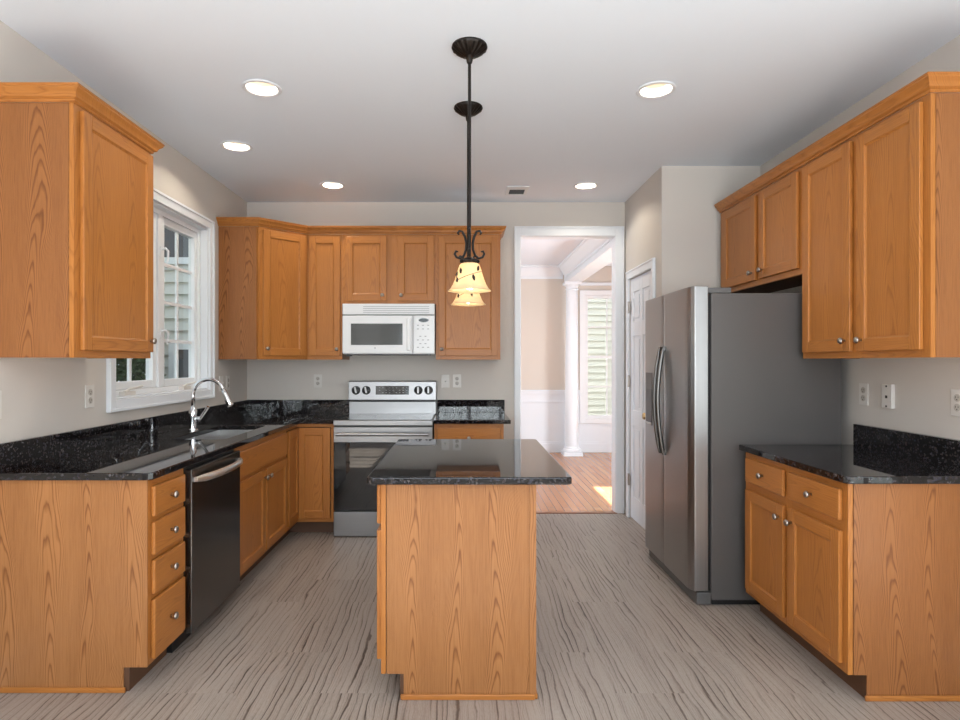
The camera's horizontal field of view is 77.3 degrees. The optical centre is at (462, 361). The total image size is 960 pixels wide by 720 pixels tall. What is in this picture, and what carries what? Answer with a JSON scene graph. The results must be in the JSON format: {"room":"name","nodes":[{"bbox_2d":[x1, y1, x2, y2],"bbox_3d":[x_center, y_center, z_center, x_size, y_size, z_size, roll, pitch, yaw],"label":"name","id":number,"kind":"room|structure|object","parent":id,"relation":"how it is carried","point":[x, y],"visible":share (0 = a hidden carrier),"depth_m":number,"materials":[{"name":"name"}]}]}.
{"room":"kitchen","nodes":[
{"label":"kitchen","id":0,"kind":"room"},
{"bbox_2d":[0,20,246,442],"bbox_3d":[-1.968,-0.035,2.175,0.120,2.745,13.590,0,0,0],"label":"wall","id":1,"kind":"structure","parent":0,"point":[41,396],"depth_m":2.98,"materials":[{"name":"beige paint"}]},
{"bbox_2d":[0,391,1,418],"bbox_3d":[-1.903,0.178,2.440,0.008,0.116,0.072,0,0,0],"label":"electrical outlet","id":2,"kind":"object","parent":1,"relation":"attached to","point":[0,391],"visible":1,"depth_m":2.47,"materials":[{"name":"white plastic"}]},
{"bbox_2d":[0,82,164,357],"bbox_3d":[-1.720,-0.565,2.741,0.371,1.098,0.696,0,0,0],"label":"upper cabinet","id":3,"kind":"object","parent":1,"relation":"attached to","point":[76,194],"visible":1,"depth_m":2.44,"materials":[{"name":"brown wood"}]},
{"bbox_2d":[85,385,93,407],"bbox_3d":[-1.903,0.178,3.061,0.008,0.116,0.072,0,0,0],"label":"electrical outlet","id":4,"kind":"object","parent":1,"relation":"attached to","point":[89,389],"visible":1,"depth_m":3.05,"materials":[{"name":"white plastic"}]},
{"bbox_2d":[106,187,214,412],"bbox_3d":[-1.954,-0.393,3.881,0.145,1.333,1.350,0,0,0],"label":"window","id":5,"kind":"structure","parent":1,"relation":"in","point":[201,240],"depth_m":4.17,"materials":[{"name":"white paint"}]},
{"bbox_2d":[219,376,223,390],"bbox_3d":[-1.896,0.173,4.725,0.024,0.116,0.072,0,0,0],"label":"light switch","id":6,"kind":"object","parent":1,"relation":"attached to","point":[220,377],"visible":0.7,"depth_m":4.71,"materials":[{"name":"white plastic"}]},
{"bbox_2d":[226,376,229,389],"bbox_3d":[-1.903,0.173,4.860,0.008,0.116,0.072,0,0,0],"label":"electrical outlet","id":7,"kind":"object","parent":1,"relation":"attached to","point":[227,377],"visible":0.96,"depth_m":4.85,"materials":[{"name":"white plastic"}]},
{"bbox_2d":[247,202,624,512],"bbox_3d":[-0.189,-0.035,5.360,3.438,2.745,0.120,0,0,0],"label":"wall","id":8,"kind":"structure","parent":0,"point":[267,379],"depth_m":5.30,"materials":[{"name":"beige paint"}]},
{"bbox_2d":[219,226,306,359],"bbox_3d":[-1.599,-0.535,4.987,0.613,1.038,0.620,0,0,0],"label":"upper cabinet","id":9,"kind":"object","parent":8,"relation":"attached to","point":[263,270],"visible":0.99,"depth_m":4.69,"materials":[{"name":"brown wood"}]},
{"bbox_2d":[216,217,505,239],"bbox_3d":[-0.771,-1.085,4.942,2.337,0.060,0.373,0,0,-9],"label":"crown molding","id":10,"kind":"structure","parent":9,"relation":"on","point":[221,221],"depth_m":4.93,"materials":[{"name":"brown wood"}]},
{"bbox_2d":[314,374,321,387],"bbox_3d":[-1.281,0.172,5.295,0.072,0.116,0.008,0,0,0],"label":"electrical outlet","id":11,"kind":"object","parent":8,"relation":"attached to","point":[317,377],"visible":1,"depth_m":5.29,"materials":[{"name":"white plastic"}]},
{"bbox_2d":[307,234,349,359],"bbox_3d":[-1.147,-0.535,5.112,0.289,1.038,0.371,0,0,0],"label":"upper cabinet","id":12,"kind":"object","parent":8,"relation":"attached to","point":[324,251],"visible":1,"depth_m":4.96,"materials":[{"name":"brown wood"}]},
{"bbox_2d":[342,234,435,304],"bbox_3d":[-0.613,-0.765,5.112,0.777,0.577,0.371,0,0,0],"label":"upper cabinet","id":13,"kind":"object","parent":8,"relation":"attached to","point":[376,268],"visible":0.98,"depth_m":4.96,"materials":[{"name":"brown wood"}]},
{"bbox_2d":[342,304,435,355],"bbox_3d":[-0.609,-0.258,5.088,0.754,0.430,0.416,0,0,0],"label":"microwave","id":14,"kind":"object","parent":13,"relation":"attached to","point":[367,329],"visible":1,"depth_m":4.90,"materials":[{"name":"white plastic"}]},
{"bbox_2d":[441,375,449,387],"bbox_3d":[-0.155,0.174,5.288,0.072,0.116,0.024,0,0,0],"label":"light switch","id":15,"kind":"object","parent":8,"relation":"attached to","point":[445,379],"visible":1,"depth_m":5.29,"materials":[{"name":"white plastic"}]},
{"bbox_2d":[453,374,460,387],"bbox_3d":[-0.053,0.172,5.295,0.072,0.116,0.008,0,0,0],"label":"electrical outlet","id":16,"kind":"object","parent":8,"relation":"attached to","point":[456,377],"visible":1,"depth_m":5.29,"materials":[{"name":"white plastic"}]},
{"bbox_2d":[436,234,499,359],"bbox_3d":[0.043,-0.535,5.112,0.534,1.038,0.371,0,0,0],"label":"upper cabinet","id":17,"kind":"object","parent":8,"relation":"attached to","point":[462,332],"visible":0.94,"depth_m":4.96,"materials":[{"name":"brown wood"}]},
{"bbox_2d":[437,400,504,411],"bbox_3d":[0.070,0.393,5.288,0.592,0.111,0.020,0,0,0],"label":"backsplash","id":18,"kind":"structure","parent":8,"relation":"attached to","point":[442,405],"depth_m":5.28,"materials":[{"name":"black stone"}]},
{"bbox_2d":[514,226,623,513],"bbox_3d":[0.935,0.074,5.350,0.967,2.528,0.148,0,0,0],"label":"trim","id":19,"kind":"structure","parent":8,"relation":"attached to","point":[616,233],"depth_m":5.28,"materials":[{"name":"white paint"}]},
{"bbox_2d":[536,512,616,513],"bbox_3d":[0.930,1.335,5.303,0.860,0.006,0.054,0,0,0],"label":"threshold","id":20,"kind":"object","parent":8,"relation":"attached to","point":[536,512],"depth_m":5.28,"materials":[{"name":"brown wood"}]},
{"bbox_2d":[558,239,611,281],"bbox_3d":[1.440,-1.311,7.090,0.100,0.188,3.320,0,0,0],"label":"trim","id":21,"kind":"structure","parent":8,"relation":"attached to","point":[587,248],"depth_m":7.30,"materials":[{"name":"white paint"}]},
{"bbox_2d":[0,0,959,265],"bbox_3d":[0.846,-1.417,2.190,5.748,0.020,13.620,0,0,0],"label":"ceiling","id":22,"kind":"structure","parent":0,"point":[371,89],"depth_m":2.97,"materials":[{"name":"white paint"}]},
{"bbox_2d":[220,141,252,151],"bbox_3d":[-1.479,-1.456,3.917,0.200,0.112,0.200,0,0,0],"label":"recessed light","id":23,"kind":"object","parent":22,"relation":"in","point":[236,146],"visible":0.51,"depth_m":3.97,"materials":[{"name":"beige"}]},
{"bbox_2d":[241,79,281,96],"bbox_3d":[-1.034,-1.456,3.086,0.200,0.112,0.200,0,0,0],"label":"recessed light","id":24,"kind":"object","parent":22,"relation":"in","point":[257,87],"visible":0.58,"depth_m":3.14,"materials":[{"name":"white paint"}]},
{"bbox_2d":[320,181,344,188],"bbox_3d":[-1.040,-1.456,4.783,0.200,0.112,0.200,0,0,0],"label":"recessed light","id":25,"kind":"object","parent":22,"relation":"in","point":[329,185],"visible":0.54,"depth_m":4.84,"materials":[{"name":"beige"}]},
{"bbox_2d":[451,101,485,305],"bbox_3d":[0.029,-0.861,3.317,0.194,1.093,0.194,0,0,0],"label":"pendant light","id":26,"kind":"object","parent":22,"relation":"hanging from","point":[462,299],"visible":0.39,"depth_m":3.28,"materials":[{"name":"beige glass"}]},
{"bbox_2d":[448,37,490,293],"bbox_3d":[0.029,-0.861,2.676,0.194,1.093,0.194,0,0,0],"label":"pendant light","id":27,"kind":"object","parent":22,"relation":"hanging from","point":[469,279],"visible":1,"depth_m":2.65,"materials":[{"name":"black metal"}]},
{"bbox_2d":[505,186,528,194],"bbox_3d":[0.443,-1.403,4.930,0.176,0.008,0.250,0,0,0],"label":"ceiling vent","id":28,"kind":"object","parent":22,"relation":"in","point":[511,190],"visible":1,"depth_m":4.92,"materials":[{"name":"white metal"}]},
{"bbox_2d":[573,182,598,189],"bbox_3d":[0.983,-1.456,4.797,0.200,0.112,0.200,0,0,0],"label":"recessed light","id":29,"kind":"object","parent":22,"relation":"in","point":[584,185],"visible":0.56,"depth_m":4.86,"materials":[{"name":"beige"}]},
{"bbox_2d":[564,240,611,281],"bbox_3d":[1.595,-1.272,7.133,0.210,0.269,3.415,0,0,0],"label":"beam","id":30,"kind":"structure","parent":22,"relation":"attached to","point":[605,259],"depth_m":7.18,"materials":[{"name":"white paint"}]},
{"bbox_2d":[636,81,675,98],"bbox_3d":[0.998,-1.456,3.104,0.200,0.112,0.200,0,0,0],"label":"recessed light","id":31,"kind":"object","parent":22,"relation":"in","point":[657,89],"visible":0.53,"depth_m":3.16,"materials":[{"name":"beige"}]},
{"bbox_2d":[0,452,959,719],"bbox_3d":[0.846,1.363,2.175,5.748,0.050,13.590,0,0,0],"label":"floor","id":32,"kind":"structure","parent":0,"point":[618,638],"depth_m":2.74,"materials":[{"name":"beige wood"}]},
{"bbox_2d":[0,468,184,692],"bbox_3d":[-1.568,0.908,2.583,0.674,0.859,0.329,0,0,0],"label":"base cabinet","id":33,"kind":"object","parent":32,"relation":"on","point":[92,580],"visible":1,"depth_m":2.43,"materials":[{"name":"brown wood"}]},
{"bbox_2d":[167,449,242,652],"bbox_3d":[-1.542,0.910,3.053,0.726,0.856,0.597,0,0,0],"label":"dishwasher","id":34,"kind":"object","parent":32,"relation":"on","point":[211,504],"visible":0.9,"depth_m":2.94,"materials":[{"name":"black metal"}]},
{"bbox_2d":[234,429,286,580],"bbox_3d":[-1.568,0.908,3.853,0.674,0.859,0.990,0,0,0],"label":"base cabinet","id":35,"kind":"object","parent":32,"relation":"on","point":[263,469],"visible":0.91,"depth_m":3.78,"materials":[{"name":"brown wood"}]},
{"bbox_2d":[202,424,333,545],"bbox_3d":[-1.450,0.908,4.824,0.910,0.859,0.945,0,0,0],"label":"base cabinet","id":36,"kind":"object","parent":32,"relation":"on","point":[310,447],"visible":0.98,"depth_m":4.62,"materials":[{"name":"brown wood"}]},
{"bbox_2d":[0,400,349,480],"bbox_3d":[-1.449,0.407,3.852,0.914,0.141,2.893,0,0,0],"label":"countertop","id":37,"kind":"structure","parent":36,"relation":"on","point":[149,448],"depth_m":3.09,"materials":[{"name":"black stone"}]},
{"bbox_2d":[188,377,233,430],"bbox_3d":[-1.641,0.276,3.905,0.293,0.344,0.060,0,0,0],"label":"faucet","id":38,"kind":"object","parent":37,"relation":"on","point":[193,418],"visible":1,"depth_m":3.89,"materials":[{"name":"silver metal"}]},
{"bbox_2d":[185,430,250,439],"bbox_3d":[-1.540,0.569,3.830,0.338,0.178,0.768,0,0,0],"label":"sink","id":39,"kind":"object","parent":37,"relation":"in","point":[219,434],"visible":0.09,"depth_m":4.09,"materials":[{"name":"silver metal"}]},
{"bbox_2d":[333,381,436,535],"bbox_3d":[-0.609,0.753,4.880,0.756,1.170,0.759,0,0,0],"label":"range","id":40,"kind":"object","parent":32,"relation":"on","point":[381,413],"visible":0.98,"depth_m":4.56,"materials":[{"name":"grey metal"}]},
{"bbox_2d":[337,413,435,419],"bbox_3d":[-0.609,0.459,4.876,0.756,0.022,0.608,0,0,0],"label":"cooktop","id":41,"kind":"object","parent":40,"relation":"in","point":[351,416],"depth_m":4.89,"materials":[{"name":"silver metal"}]},
{"bbox_2d":[377,485,537,699],"bbox_3d":[-0.039,0.908,2.885,0.670,0.859,1.034,0,0,0],"label":"kitchen island","id":42,"kind":"object","parent":32,"relation":"on","point":[456,564],"visible":0.77,"depth_m":2.38,"materials":[{"name":"brown wood"}]},
{"bbox_2d":[367,439,571,484],"bbox_3d":[0.025,0.463,2.895,0.798,0.030,1.150,0,0,0],"label":"island countertop","id":43,"kind":"structure","parent":42,"relation":"on","point":[409,461],"depth_m":2.63,"materials":[{"name":"black stone"}]},
{"bbox_2d":[434,424,503,438],"bbox_3d":[0.051,0.908,4.939,0.547,0.859,0.716,0,0,0],"label":"base cabinet","id":44,"kind":"object","parent":32,"relation":"on","point":[441,431],"visible":0.16,"depth_m":4.61,"materials":[{"name":"brown wood"}]},
{"bbox_2d":[433,400,510,423],"bbox_3d":[0.070,0.407,4.945,0.592,0.141,0.706,0,0,0],"label":"countertop","id":45,"kind":"structure","parent":44,"relation":"on","point":[448,411],"depth_m":5.27,"materials":[{"name":"black stone"}]},
{"bbox_2d":[561,281,582,455],"bbox_3d":[1.560,0.101,8.600,0.270,2.474,0.270,0,0,0],"label":"column","id":46,"kind":"structure","parent":32,"relation":"on","point":[571,448],"depth_m":8.52,"materials":[{"name":"white paint"}]},
{"bbox_2d":[645,286,841,604],"bbox_3d":[1.632,0.462,3.706,0.886,1.752,0.842,0,0,0],"label":"refrigerator","id":47,"kind":"object","parent":32,"relation":"on","point":[725,370],"visible":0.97,"depth_m":3.29,"materials":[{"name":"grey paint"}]},
{"bbox_2d":[745,452,959,700],"bbox_3d":[1.804,0.908,2.792,0.666,0.859,0.867,0,0,0],"label":"base cabinet","id":48,"kind":"object","parent":32,"relation":"on","point":[865,578],"visible":0.99,"depth_m":2.37,"materials":[{"name":"brown wood"}]},
{"bbox_2d":[739,424,959,483],"bbox_3d":[1.814,0.407,2.789,0.648,0.141,0.905,0,0,0],"label":"countertop","id":49,"kind":"structure","parent":48,"relation":"on","point":[878,455],"depth_m":2.71,"materials":[{"name":"black stone"}]},
{"bbox_2d":[521,266,611,389],"bbox_3d":[0.846,-0.035,8.910,5.508,2.745,0.120,0,0,0],"label":"wall","id":50,"kind":"structure","parent":0,"point":[543,301],"depth_m":8.85,"materials":[{"name":"beige paint"}]},
{"bbox_2d":[521,265,562,278],"bbox_3d":[-0.219,-1.311,8.800,3.378,0.188,0.100,0,0,0],"label":"trim","id":51,"kind":"structure","parent":50,"relation":"attached to","point":[527,271],"depth_m":8.80,"materials":[{"name":"white paint"}]},
{"bbox_2d":[521,282,611,451],"bbox_3d":[0.846,0.088,8.828,5.508,2.500,0.045,0,0,0],"label":"trim","id":52,"kind":"structure","parent":50,"relation":"attached to","point":[542,411],"depth_m":8.84,"materials":[{"name":"white paint"}]},
{"bbox_2d":[580,290,611,423],"bbox_3d":[2.272,-0.067,8.870,1.105,1.960,0.100,0,0,0],"label":"window","id":53,"kind":"structure","parent":50,"relation":"in","point":[585,418],"depth_m":8.82,"materials":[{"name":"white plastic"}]},
{"bbox_2d":[625,166,759,517],"bbox_3d":[1.845,-0.035,4.809,0.830,2.745,0.982,0,0,0],"label":"wall","id":54,"kind":"structure","parent":0,"point":[673,219],"depth_m":4.32,"materials":[{"name":"beige paint"}]},
{"bbox_2d":[628,270,650,528],"bbox_3d":[1.419,0.314,4.835,0.099,2.024,0.622,0,0,0],"label":"door","id":55,"kind":"structure","parent":54,"relation":"in","point":[640,285],"depth_m":4.91,"materials":[{"name":"white paint"}]},
{"bbox_2d":[625,258,655,517],"bbox_3d":[1.419,0.283,4.830,0.023,2.110,0.752,0,0,0],"label":"trim","id":56,"kind":"structure","parent":54,"relation":"attached to","point":[649,264],"depth_m":5.14,"materials":[{"name":"white paint"}]},
{"bbox_2d":[760,35,959,444],"bbox_3d":[2.200,-0.035,-0.151,0.120,2.745,8.938,0,0,0],"label":"wall","id":57,"kind":"structure","parent":0,"point":[923,386],"depth_m":2.94,"materials":[{"name":"beige paint"}]},
{"bbox_2d":[721,166,802,292],"bbox_3d":[1.962,-0.764,3.755,0.351,0.580,1.030,0,0,0],"label":"upper cabinet","id":58,"kind":"object","parent":57,"relation":"attached to","point":[761,235],"visible":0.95,"depth_m":3.63,"materials":[{"name":"brown wood"}]},
{"bbox_2d":[859,383,868,404],"bbox_3d":[2.135,0.174,3.199,0.008,0.116,0.072,0,0,0],"label":"electrical outlet","id":59,"kind":"object","parent":57,"relation":"attached to","point":[863,387],"visible":1,"depth_m":3.19,"materials":[{"name":"white plastic"}]},
{"bbox_2d":[802,93,959,358],"bbox_3d":[1.962,-0.535,2.796,0.351,1.038,0.883,0,0,0],"label":"upper cabinet","id":60,"kind":"object","parent":57,"relation":"attached to","point":[881,208],"visible":1,"depth_m":2.59,"materials":[{"name":"brown wood"}]},
{"bbox_2d":[714,72,959,212],"bbox_3d":[1.962,-1.085,3.289,0.349,0.060,1.965,0,0,0],"label":"crown molding","id":61,"kind":"structure","parent":60,"relation":"on","point":[929,82],"depth_m":2.76,"materials":[{"name":"brown wood"}]},
{"bbox_2d":[882,384,894,408],"bbox_3d":[2.128,0.174,3.005,0.022,0.120,0.072,0,0,0],"label":"phone jack","id":62,"kind":"object","parent":57,"relation":"attached to","point":[888,390],"visible":1,"depth_m":2.99,"materials":[{"name":"white plastic"}]},
{"bbox_2d":[853,424,959,466],"bbox_3d":[2.123,0.393,2.789,0.030,0.111,0.905,0,0,0],"label":"backsplash","id":63,"kind":"structure","parent":57,"relation":"attached to","point":[943,450],"depth_m":2.83,"materials":[{"name":"black stone"}]},
{"bbox_2d":[951,389,959,415],"bbox_3d":[2.135,0.178,2.590,0.008,0.116,0.072,0,0,0],"label":"electrical outlet","id":64,"kind":"object","parent":57,"relation":"attached to","point":[955,393],"visible":1,"depth_m":2.60,"materials":[{"name":"white plastic"}]},
{"bbox_2d":[954,404,959,410],"bbox_3d":[2.133,0.199,2.590,0.003,0.033,0.033,0,0,0],"label":"receptacle","id":65,"kind":"object","parent":64,"relation":"attached to","point":[956,406],"depth_m":2.59,"materials":[{"name":"grey plastic"}]},
{"bbox_2d":[954,394,959,401],"bbox_3d":[2.133,0.157,2.590,0.003,0.033,0.033,0,0,0],"label":"receptacle","id":66,"kind":"object","parent":64,"relation":"attached to","point":[956,396],"depth_m":2.59,"materials":[{"name":"grey plastic"}]},
{"label":"outside","id":67,"kind":"structure","parent":0,"visible":0},
{"bbox_3d":[0.000,1.948,0.000,80.000,0.020,80.000,0,0,0],"label":"ground","id":68,"kind":"structure","parent":67,"visible":0},
{"bbox_2d":[116,358,165,381],"bbox_3d":[-3.611,0.732,6.302,1.022,2.463,1.017,0,0,0],"label":"shrub","id":69,"kind":"object","parent":68,"relation":"on","point":[121,369],"visible":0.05,"depth_m":6.21,"materials":[{"name":"green plant"}]},
{"bbox_2d":[145,228,187,378],"bbox_3d":[-3.400,-1.562,9.700,2.500,7.000,3.800,0,0,0],"label":"neighbor house","id":70,"kind":"structure","parent":68,"relation":"on","point":[169,236],"depth_m":8.17,"materials":[{"name":"white plastic"}]},
{"bbox_2d":[588,299,611,414],"bbox_3d":[4.750,-2.212,13.500,7.900,8.300,3.800,0,0,0],"label":"neighbor house","id":71,"kind":"structure","parent":68,"relation":"on","point":[596,307],"depth_m":11.98,"materials":[{"name":"white plastic"}]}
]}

